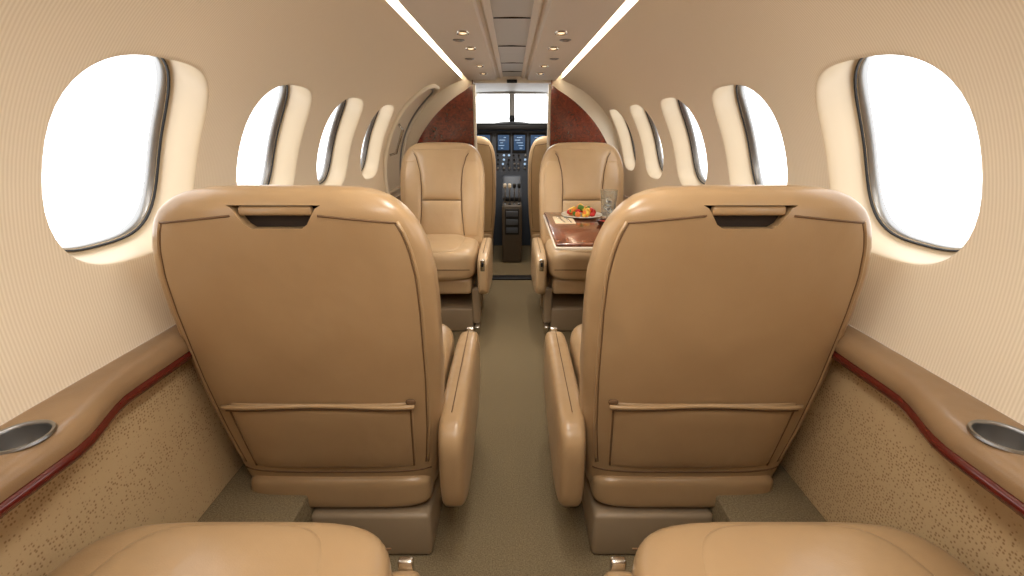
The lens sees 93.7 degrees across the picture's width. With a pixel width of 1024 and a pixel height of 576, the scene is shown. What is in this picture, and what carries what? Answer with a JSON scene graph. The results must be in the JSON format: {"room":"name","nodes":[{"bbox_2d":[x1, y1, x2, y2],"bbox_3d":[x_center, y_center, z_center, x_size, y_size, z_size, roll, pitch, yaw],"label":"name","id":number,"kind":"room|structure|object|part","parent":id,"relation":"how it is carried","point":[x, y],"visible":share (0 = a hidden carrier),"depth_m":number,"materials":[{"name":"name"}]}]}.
{"room":"aircraft cabin","nodes":[
{"label":"aircraft cabin","id":0,"kind":"room"},
{"bbox_2d":[0,359,243,575],"bbox_3d":[-0.763,0.042,2.435,0.010,0.640,5.800,0,18,0],"label":"wall","id":1,"kind":"structure","parent":0,"point":[168,454],"depth_m":0.97,"materials":[{"name":"fabric"}]},
{"bbox_2d":[0,195,400,518],"bbox_3d":[-0.729,-0.021,1.535,0.122,0.064,4.130,0,18,0],"label":"ledge","id":2,"kind":"object","parent":1,"relation":"attached to","point":[84,410],"visible":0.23,"depth_m":0.79,"materials":[{"name":"leather"}]},
{"bbox_2d":[0,419,57,454],"bbox_3d":[-0.723,0.235,0.709,0.085,0.040,0.085,0,18,0],"label":"cup holder","id":3,"kind":"object","parent":2,"relation":"on","point":[20,436],"visible":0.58,"depth_m":0.73,"materials":[{"name":"silver metal"}]},
{"bbox_2d":[0,0,477,424],"bbox_3d":[-0.598,-0.672,2.200,0.524,0.757,5.800,0,18,0],"label":"wall","id":4,"kind":"structure","parent":0,"point":[65,316],"depth_m":0.98,"materials":[{"name":"beige plastic"}]},
{"bbox_2d":[62,56,165,248],"bbox_3d":[-0.800,-0.279,0.944,0.164,0.392,0.356,0,18,0],"label":"window","id":5,"kind":"structure","parent":4,"relation":"in","point":[160,90],"depth_m":1.10,"materials":[{"name":"white glass"}]},
{"bbox_2d":[65,58,170,251],"bbox_3d":[-0.792,-0.276,0.945,0.161,0.393,0.363,0,18,0],"label":"gasket","id":6,"kind":"object","parent":5,"relation":"attached to","point":[162,59],"visible":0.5,"depth_m":1.09,"materials":[{"name":"black rubber"}]},
{"bbox_2d":[260,85,285,184],"bbox_3d":[-0.800,-0.460,1.493,0.164,0.392,0.356,0,18,0],"label":"window","id":7,"kind":"structure","parent":4,"relation":"in","point":[282,89],"depth_m":1.65,"materials":[{"name":"white glass"}]},
{"bbox_2d":[267,85,287,184],"bbox_3d":[-0.792,-0.456,1.494,0.161,0.393,0.363,0,18,0],"label":"gasket","id":8,"kind":"object","parent":7,"relation":"attached to","point":[285,100],"visible":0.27,"depth_m":1.66,"materials":[{"name":"black rubber"}]},
{"bbox_2d":[318,101,343,182],"bbox_3d":[-0.800,-0.640,2.042,0.164,0.392,0.356,0,18,0],"label":"window","id":9,"kind":"structure","parent":4,"relation":"in","point":[340,106],"depth_m":2.21,"materials":[{"name":"white glass"}]},
{"bbox_2d":[319,100,345,184],"bbox_3d":[-0.792,-0.637,2.043,0.161,0.393,0.363,0,18,0],"label":"gasket","id":10,"kind":"object","parent":9,"relation":"attached to","point":[345,100],"visible":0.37,"depth_m":2.21,"materials":[{"name":"black rubber"}]},
{"bbox_2d":[361,113,376,168],"bbox_3d":[-0.800,-0.821,2.591,0.164,0.392,0.356,0,18,0],"label":"window","id":11,"kind":"structure","parent":4,"relation":"in","point":[367,134],"depth_m":2.77,"materials":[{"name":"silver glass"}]},
{"bbox_2d":[361,111,378,170],"bbox_3d":[-0.792,-0.817,2.592,0.161,0.393,0.363,0,18,0],"label":"gasket","id":12,"kind":"object","parent":11,"relation":"attached to","point":[378,111],"visible":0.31,"depth_m":2.76,"materials":[{"name":"black rubber"}]},
{"bbox_2d":[383,84,439,194],"bbox_3d":[-0.626,-0.955,3.097,0.328,0.661,0.498,0,18,0],"label":"door","id":13,"kind":"structure","parent":4,"relation":"in","point":[431,86],"depth_m":2.92,"materials":[{"name":"beige plastic"}]},
{"bbox_3d":[-0.720,-0.921,2.987,0.100,0.197,0.026,0,18,0],"label":"handle","id":14,"kind":"part","parent":13,"relation":"part of","materials":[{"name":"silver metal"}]},
{"bbox_2d":[400,89,433,170],"bbox_3d":[-0.643,-0.949,3.099,0.292,0.636,0.424,0,18,0],"label":"seal","id":15,"kind":"object","parent":13,"relation":"attached to","point":[431,93],"visible":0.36,"depth_m":3.25,"materials":[{"name":"grey rubber"}]},
{"bbox_2d":[387,0,462,78],"bbox_3d":[-0.312,-0.795,1.296,0.055,0.045,4.160,0,18,0],"label":"light strip","id":16,"kind":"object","parent":4,"relation":"attached to","point":[395,4],"depth_m":1.76,"materials":[{"name":"white plastic"}]},
{"bbox_2d":[389,245,634,575],"bbox_3d":[0.000,0.327,2.529,1.800,0.001,5.800,0,18,0],"label":"floor","id":17,"kind":"structure","parent":0,"point":[511,521],"depth_m":1.58,"materials":[{"name":"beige carpet"}]},
{"bbox_2d":[47,522,419,575],"bbox_3d":[-0.449,0.463,0.496,0.605,1.008,0.695,0,18,0],"label":"seat","id":18,"kind":"object","parent":17,"relation":"on","point":[179,548],"visible":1,"depth_m":0.74,"materials":[{"name":"beige leather"}]},
{"bbox_3d":[-0.188,0.692,0.596,0.081,0.276,0.620,0,18,0],"label":"armrest","id":19,"kind":"part","parent":18,"relation":"part of","materials":[{"name":"beige leather"}]},
{"bbox_2d":[197,464,314,521],"bbox_3d":[-0.648,0.497,1.690,0.235,0.200,4.100,0,18,0],"label":"step","id":20,"kind":"structure","parent":17,"relation":"on","point":[237,502],"depth_m":1.22,"materials":[{"name":"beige carpet"}]},
{"bbox_2d":[152,185,479,553],"bbox_3d":[-0.426,0.180,1.377,0.634,0.997,0.695,0,18,0],"label":"seat","id":21,"kind":"object","parent":17,"relation":"on","point":[308,317],"visible":1,"depth_m":1.05,"materials":[{"name":"beige leather"}]},
{"bbox_2d":[442,324,454,391],"bbox_3d":[-0.452,0.256,1.500,0.520,0.177,0.500,0,18,0],"label":"seat cushion","id":22,"kind":"object","parent":21,"relation":"on","point":[448,338],"depth_m":1.51,"materials":[{"name":"beige leather"}]},
{"bbox_3d":[-0.148,0.353,1.458,0.079,0.273,0.620,0,18,0],"label":"armrest","id":23,"kind":"part","parent":21,"relation":"part of","materials":[{"name":"beige leather"}]},
{"bbox_2d":[400,142,492,334],"bbox_3d":[-0.408,-0.318,2.841,0.574,1.028,0.695,0,18,0],"label":"seat","id":24,"kind":"object","parent":17,"relation":"on","point":[442,184],"visible":0.83,"depth_m":2.92,"materials":[{"name":"beige leather"}]},
{"bbox_3d":[-0.432,-0.696,2.936,0.357,0.297,0.094,0,18,0],"label":"headrest panel","id":25,"kind":"part","parent":24,"relation":"part of","materials":[{"name":"beige leather"}]},
{"bbox_3d":[-0.432,-0.419,2.952,0.274,0.228,0.066,0,18,0],"label":"lumbar panel","id":26,"kind":"part","parent":24,"relation":"part of","materials":[{"name":"beige leather"}]},
{"bbox_2d":[433,237,478,279],"bbox_3d":[-0.432,-0.180,2.788,0.470,0.183,0.500,0,18,0],"label":"seat cushion","id":27,"kind":"object","parent":24,"relation":"on","point":[456,258],"depth_m":2.58,"materials":[{"name":"beige leather"}]},
{"bbox_3d":[-0.195,0.182,2.881,0.032,0.052,0.380,0,18,0],"label":"floor rail","id":28,"kind":"part","parent":24,"relation":"part of","materials":[{"name":"brown plastic"}]},
{"bbox_3d":[-0.158,-0.125,2.880,0.071,0.281,0.620,0,18,0],"label":"armrest","id":29,"kind":"part","parent":24,"relation":"part of","materials":[{"name":"beige leather"}]},
{"bbox_2d":[477,136,495,250],"bbox_3d":[-0.370,-0.780,4.197,0.482,1.057,0.598,0,18,0],"label":"seat","id":30,"kind":"object","parent":17,"relation":"on","point":[485,149],"visible":0.22,"depth_m":3.91,"materials":[{"name":"beige leather"}]},
{"bbox_2d":[477,115,546,244],"bbox_3d":[0.000,-1.025,4.663,1.300,1.235,0.340,0,18,0],"label":"panel","id":31,"kind":"object","parent":17,"relation":"on","point":[511,141],"visible":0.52,"depth_m":4.54,"materials":[{"name":"dark grey plastic"},{"name":"glass display screens"},{"name":"metal"}]},
{"bbox_2d":[502,176,521,261],"bbox_3d":[0.000,-0.638,4.314,0.170,0.717,0.527,0,18,0],"label":"pedestal","id":32,"kind":"object","parent":17,"relation":"on","point":[511,185],"visible":1,"depth_m":4.13,"materials":[{"name":"brown"}]},
{"bbox_2d":[492,275,531,279],"bbox_3d":[0.000,-0.082,3.752,0.500,0.012,0.100,0,18,0],"label":"threshold","id":33,"kind":"object","parent":17,"relation":"on","point":[495,277],"depth_m":3.73,"materials":[{"name":"black metal"}]},
{"bbox_2d":[528,136,546,250],"bbox_3d":[0.370,-0.780,4.197,0.482,1.057,0.598,0,18,0],"label":"seat","id":34,"kind":"object","parent":17,"relation":"on","point":[538,149],"visible":0.23,"depth_m":3.91,"materials":[{"name":"beige leather"}]},
{"bbox_2d":[531,142,623,334],"bbox_3d":[0.408,-0.318,2.841,0.574,1.028,0.695,0,18,0],"label":"seat","id":35,"kind":"object","parent":17,"relation":"on","point":[571,174],"visible":0.57,"depth_m":2.91,"materials":[{"name":"beige leather"}]},
{"bbox_3d":[0.158,-0.125,2.880,0.071,0.281,0.620,0,18,0],"label":"armrest","id":36,"kind":"part","parent":35,"relation":"part of","materials":[{"name":"beige leather"}]},
{"bbox_3d":[0.195,0.182,2.881,0.032,0.052,0.380,0,18,0],"label":"floor rail","id":37,"kind":"part","parent":35,"relation":"part of","materials":[{"name":"brown plastic"}]},
{"bbox_2d":[545,239,590,279],"bbox_3d":[0.432,-0.180,2.788,0.470,0.183,0.500,0,18,0],"label":"seat cushion","id":38,"kind":"object","parent":35,"relation":"on","point":[560,264],"depth_m":2.56,"materials":[{"name":"beige leather"}]},
{"bbox_3d":[0.432,-0.419,2.952,0.274,0.228,0.066,0,18,0],"label":"lumbar panel","id":39,"kind":"part","parent":35,"relation":"part of","materials":[{"name":"beige leather"}]},
{"bbox_3d":[0.432,-0.696,2.936,0.357,0.297,0.094,0,18,0],"label":"headrest panel","id":40,"kind":"part","parent":35,"relation":"part of","materials":[{"name":"beige leather"}]},
{"bbox_2d":[544,185,871,553],"bbox_3d":[0.426,0.180,1.377,0.634,0.997,0.695,0,18,0],"label":"seat","id":41,"kind":"object","parent":17,"relation":"on","point":[715,317],"visible":0.99,"depth_m":1.05,"materials":[{"name":"beige leather"}]},
{"bbox_3d":[0.148,0.353,1.458,0.079,0.273,0.620,0,18,0],"label":"armrest","id":42,"kind":"part","parent":41,"relation":"part of","materials":[{"name":"beige leather"}]},
{"bbox_2d":[569,324,581,391],"bbox_3d":[0.452,0.256,1.500,0.520,0.177,0.500,0,18,0],"label":"seat cushion","id":43,"kind":"object","parent":41,"relation":"on","point":[575,338],"depth_m":1.51,"materials":[{"name":"beige leather"}]},
{"bbox_2d":[709,464,826,521],"bbox_3d":[0.648,0.497,1.690,0.235,0.200,4.100,0,18,0],"label":"step","id":44,"kind":"structure","parent":17,"relation":"on","point":[786,502],"depth_m":1.22,"materials":[{"name":"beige carpet"}]},
{"bbox_2d":[604,522,976,575],"bbox_3d":[0.449,0.463,0.496,0.605,1.008,0.695,0,18,0],"label":"seat","id":45,"kind":"object","parent":17,"relation":"on","point":[709,548],"visible":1,"depth_m":0.74,"materials":[{"name":"beige leather"}]},
{"bbox_3d":[0.188,0.692,0.596,0.081,0.276,0.620,0,18,0],"label":"armrest","id":46,"kind":"part","parent":45,"relation":"part of","materials":[{"name":"beige leather"}]},
{"bbox_2d":[398,0,625,80],"bbox_3d":[0.000,-0.790,1.298,0.616,0.050,4.160,0,18,0],"label":"ceiling","id":47,"kind":"structure","parent":0,"point":[440,19],"depth_m":1.67,"materials":[{"name":"beige plastic"}]},
{"bbox_2d":[453,39,464,41],"bbox_3d":[-0.200,-0.931,1.799,0.044,0.010,0.044,0,18,0],"label":"ceiling vent","id":48,"kind":"object","parent":47,"relation":"in","point":[455,40],"visible":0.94,"depth_m":1.79,"materials":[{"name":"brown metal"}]},
{"bbox_2d":[456,30,469,35],"bbox_3d":[-0.170,-0.883,1.657,0.050,0.013,0.071,0,18,0],"label":"recessed light","id":49,"kind":"object","parent":47,"relation":"in","point":[459,32],"visible":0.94,"depth_m":1.65,"materials":[{"name":"white glass"}]},
{"bbox_2d":[465,46,475,50],"bbox_3d":[-0.170,-0.986,1.971,0.050,0.013,0.071,0,18,0],"label":"recessed light","id":50,"kind":"object","parent":47,"relation":"in","point":[467,47],"visible":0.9,"depth_m":1.96,"materials":[{"name":"white glass"}]},
{"bbox_2d":[476,91,547,121],"bbox_3d":[0.000,-1.717,4.646,1.398,0.505,0.050,0,18,0],"label":"windshield frame","id":51,"kind":"object","parent":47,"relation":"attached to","point":[511,94],"visible":0.04,"depth_m":4.58,"materials":[{"name":"grey metal"}]},
{"bbox_3d":[0.000,-1.883,4.591,1.200,0.050,0.050,0,18,0],"label":"rail","id":52,"kind":"part","parent":51,"relation":"part of","materials":[{"name":"grey metal"}]},
{"bbox_3d":[0.000,-1.717,4.646,0.050,0.420,0.050,0,18,0],"label":"post","id":53,"kind":"part","parent":51,"relation":"part of","materials":[{"name":"grey metal"}]},
{"bbox_2d":[493,17,530,18],"bbox_3d":[0.000,-0.875,1.554,0.120,0.004,0.008,0,18,0],"label":"trim","id":54,"kind":"structure","parent":47,"relation":"attached to","point":[493,17],"depth_m":1.55,"materials":[{"name":"brown"}]},
{"bbox_2d":[498,45,525,46],"bbox_3d":[0.000,-1.047,2.077,0.120,0.004,0.008,0,18,0],"label":"trim","id":55,"kind":"structure","parent":47,"relation":"attached to","point":[508,45],"depth_m":2.08,"materials":[{"name":"brown"}]},
{"bbox_2d":[548,46,558,50],"bbox_3d":[0.170,-0.986,1.971,0.050,0.013,0.071,0,18,0],"label":"recessed light","id":56,"kind":"object","parent":47,"relation":"in","point":[553,47],"visible":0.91,"depth_m":1.96,"materials":[{"name":"white glass"}]},
{"bbox_2d":[554,30,567,35],"bbox_3d":[0.170,-0.883,1.657,0.050,0.013,0.071,0,18,0],"label":"recessed light","id":57,"kind":"object","parent":47,"relation":"in","point":[560,32],"visible":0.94,"depth_m":1.65,"materials":[{"name":"white glass"}]},
{"bbox_2d":[559,39,570,41],"bbox_3d":[0.200,-0.931,1.799,0.044,0.010,0.044,0,18,0],"label":"ceiling vent","id":58,"kind":"object","parent":47,"relation":"in","point":[561,40],"visible":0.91,"depth_m":1.79,"materials":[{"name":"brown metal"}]},
{"bbox_2d":[404,75,619,153],"bbox_3d":[0.000,-0.772,3.509,1.570,1.475,0.030,0,18,0],"label":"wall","id":59,"kind":"structure","parent":0,"point":[586,102],"depth_m":3.34,"materials":[{"name":"beige plastic"}]},
{"bbox_2d":[417,80,473,145],"bbox_3d":[-0.484,-0.747,3.488,0.432,1.440,0.026,0,18,0],"label":"panel","id":60,"kind":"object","parent":59,"relation":"attached to","point":[454,122],"depth_m":3.34,"materials":[{"name":"brown wood"}]},
{"bbox_3d":[-0.484,-0.747,3.488,0.432,1.440,0.026,0,18,0],"label":"wood panel","id":61,"kind":"part","parent":60,"relation":"part of","materials":[{"name":"brown wood"}]},
{"bbox_2d":[473,84,476,148],"bbox_3d":[-0.260,-0.734,3.512,0.020,1.400,0.050,0,18,0],"label":"trim","id":62,"kind":"structure","parent":59,"relation":"attached to","point":[474,85],"depth_m":3.33,"materials":[{"name":"beige plastic"}]},
{"bbox_2d":[473,76,550,82],"bbox_3d":[0.000,-1.432,3.292,0.530,0.050,0.060,0,18,0],"label":"trim","id":63,"kind":"structure","parent":59,"relation":"attached to","point":[503,79],"depth_m":3.27,"materials":[{"name":"beige plastic"}]},
{"bbox_2d":[507,79,516,82],"bbox_3d":[0.000,-1.405,3.262,0.070,0.022,0.012,0,18,0],"label":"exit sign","id":64,"kind":"object","parent":59,"relation":"attached to","point":[508,80],"visible":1,"depth_m":3.26,"materials":[{"name":"black plastic"}]},
{"bbox_2d":[547,84,550,148],"bbox_3d":[0.260,-0.734,3.512,0.020,1.400,0.050,0,18,0],"label":"trim","id":65,"kind":"structure","parent":59,"relation":"attached to","point":[549,85],"depth_m":3.33,"materials":[{"name":"beige plastic"}]},
{"bbox_2d":[550,80,605,145],"bbox_3d":[0.484,-0.747,3.488,0.432,1.440,0.026,0,18,0],"label":"wood panel","id":66,"kind":"object","parent":59,"relation":"attached to","point":[569,122],"depth_m":3.34,"materials":[{"name":"brown wood"}]},
{"bbox_2d":[473,82,550,91],"bbox_3d":[0.000,-1.708,4.049,0.720,0.025,1.640,0,18,0],"label":"ceiling","id":67,"kind":"structure","parent":0,"point":[480,87],"depth_m":4.11,"materials":[{"name":"white plastic"}]},
{"bbox_2d":[546,0,1023,424],"bbox_3d":[0.598,-0.672,2.200,0.524,0.757,5.800,0,18,0],"label":"wall","id":68,"kind":"structure","parent":0,"point":[958,316],"depth_m":0.99,"materials":[{"name":"beige plastic"}]},
{"bbox_2d":[561,0,636,78],"bbox_3d":[0.312,-0.795,1.296,0.055,0.045,4.160,0,18,0],"label":"light strip","id":69,"kind":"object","parent":68,"relation":"attached to","point":[628,4],"depth_m":1.76,"materials":[{"name":"white plastic"}]},
{"bbox_2d":[647,113,662,168],"bbox_3d":[0.800,-0.821,2.591,0.164,0.392,0.356,0,18,0],"label":"window","id":70,"kind":"structure","parent":68,"relation":"in","point":[651,121],"depth_m":2.77,"materials":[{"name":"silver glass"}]},
{"bbox_2d":[645,111,662,170],"bbox_3d":[0.792,-0.817,2.592,0.161,0.393,0.363,0,18,0],"label":"gasket","id":71,"kind":"object","parent":70,"relation":"attached to","point":[645,111],"visible":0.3,"depth_m":2.76,"materials":[{"name":"black rubber"}]},
{"bbox_2d":[680,101,705,182],"bbox_3d":[0.800,-0.640,2.042,0.164,0.392,0.356,0,18,0],"label":"window","id":72,"kind":"structure","parent":68,"relation":"in","point":[683,106],"depth_m":2.21,"materials":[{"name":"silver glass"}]},
{"bbox_2d":[678,100,704,184],"bbox_3d":[0.792,-0.637,2.043,0.161,0.393,0.363,0,18,0],"label":"gasket","id":73,"kind":"object","parent":72,"relation":"attached to","point":[678,100],"visible":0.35,"depth_m":2.21,"materials":[{"name":"black rubber"}]},
{"bbox_2d":[738,85,763,184],"bbox_3d":[0.800,-0.460,1.493,0.164,0.392,0.356,0,18,0],"label":"window frame","id":74,"kind":"structure","parent":68,"relation":"in","point":[741,89],"depth_m":1.65,"materials":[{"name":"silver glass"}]},
{"bbox_2d":[736,85,756,184],"bbox_3d":[0.792,-0.456,1.494,0.161,0.393,0.363,0,18,0],"label":"gasket","id":75,"kind":"object","parent":74,"relation":"attached to","point":[738,100],"visible":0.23,"depth_m":1.66,"materials":[{"name":"black rubber"}]},
{"bbox_2d":[858,56,961,248],"bbox_3d":[0.800,-0.279,0.944,0.164,0.392,0.356,0,18,0],"label":"window","id":76,"kind":"structure","parent":68,"relation":"in","point":[863,90],"depth_m":1.10,"materials":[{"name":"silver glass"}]},
{"bbox_2d":[853,58,958,251],"bbox_3d":[0.792,-0.276,0.945,0.161,0.393,0.363,0,18,0],"label":"gasket","id":77,"kind":"object","parent":76,"relation":"attached to","point":[860,59],"visible":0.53,"depth_m":1.09,"materials":[{"name":"black rubber"}]},
{"bbox_3d":[0.800,-1.001,3.140,0.163,0.392,0.356,0,18,0],"label":"window","id":78,"kind":"structure","parent":68,"relation":"in","visible":0},
{"bbox_2d":[625,121,635,160],"bbox_3d":[0.792,-0.998,3.142,0.161,0.393,0.363,0,18,0],"label":"gasket","id":79,"kind":"object","parent":78,"relation":"attached to","point":[625,121],"visible":0.21,"depth_m":3.32,"materials":[{"name":"black rubber"}]},
{"bbox_2d":[780,359,1023,575],"bbox_3d":[0.763,0.042,2.435,0.010,0.640,5.800,0,18,0],"label":"wall","id":80,"kind":"structure","parent":0,"point":[855,454],"depth_m":0.97,"materials":[{"name":"fabric"}]},
{"bbox_2d":[623,195,1023,518],"bbox_3d":[0.729,-0.021,1.535,0.122,0.064,4.130,0,18,0],"label":"ledge","id":81,"kind":"object","parent":80,"relation":"attached to","point":[939,410],"visible":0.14,"depth_m":0.79,"materials":[{"name":"leather"}]},
{"bbox_2d":[543,212,606,249],"bbox_3d":[0.433,-0.246,2.077,0.556,0.051,0.710,0,18,0],"label":"folding table","id":82,"kind":"object","parent":81,"relation":"attached to","point":[581,235],"visible":0.33,"depth_m":1.92,"materials":[{"name":"brown wood"}]},
{"bbox_2d":[553,217,575,223],"bbox_3d":[0.235,-0.307,2.173,0.090,0.004,0.170,0,18,0],"label":"napkin","id":83,"kind":"object","parent":82,"relation":"on","point":[557,220],"visible":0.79,"depth_m":2.15,"materials":[{"name":"beige fabric"}]},
{"bbox_2d":[561,203,601,218],"bbox_3d":[0.330,-0.368,2.268,0.193,0.060,0.193,-5,19,-16],"label":"fruit plate","id":84,"kind":"object","parent":82,"relation":"on","point":[580,211],"visible":1,"depth_m":2.25,"materials":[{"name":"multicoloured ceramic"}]},
{"bbox_3d":[0.330,-0.346,2.276,0.194,0.013,0.194,0,18,0],"label":"plate","id":85,"kind":"part","parent":84,"relation":"part of","materials":[{"name":"white ceramic"}]},
{"bbox_2d":[597,219,605,225],"bbox_3d":[0.400,-0.284,2.075,0.072,0.020,0.072,0,18,0],"label":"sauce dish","id":86,"kind":"object","parent":82,"relation":"on","point":[600,221],"visible":0.41,"depth_m":2.06,"materials":[{"name":"brown"}]},
{"bbox_2d":[601,189,617,217],"bbox_3d":[0.452,-0.396,2.249,0.080,0.124,0.080,0,18,0],"label":"tumbler","id":87,"kind":"object","parent":82,"relation":"on","point":[608,196],"visible":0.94,"depth_m":2.22,"materials":[{"name":"clear glass"}]},
{"bbox_2d":[966,419,1023,454],"bbox_3d":[0.723,0.235,0.709,0.085,0.040,0.085,0,18,0],"label":"cup holder","id":88,"kind":"object","parent":81,"relation":"on","point":[1003,436],"visible":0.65,"depth_m":0.73,"materials":[{"name":"silver metal"}]}
]}

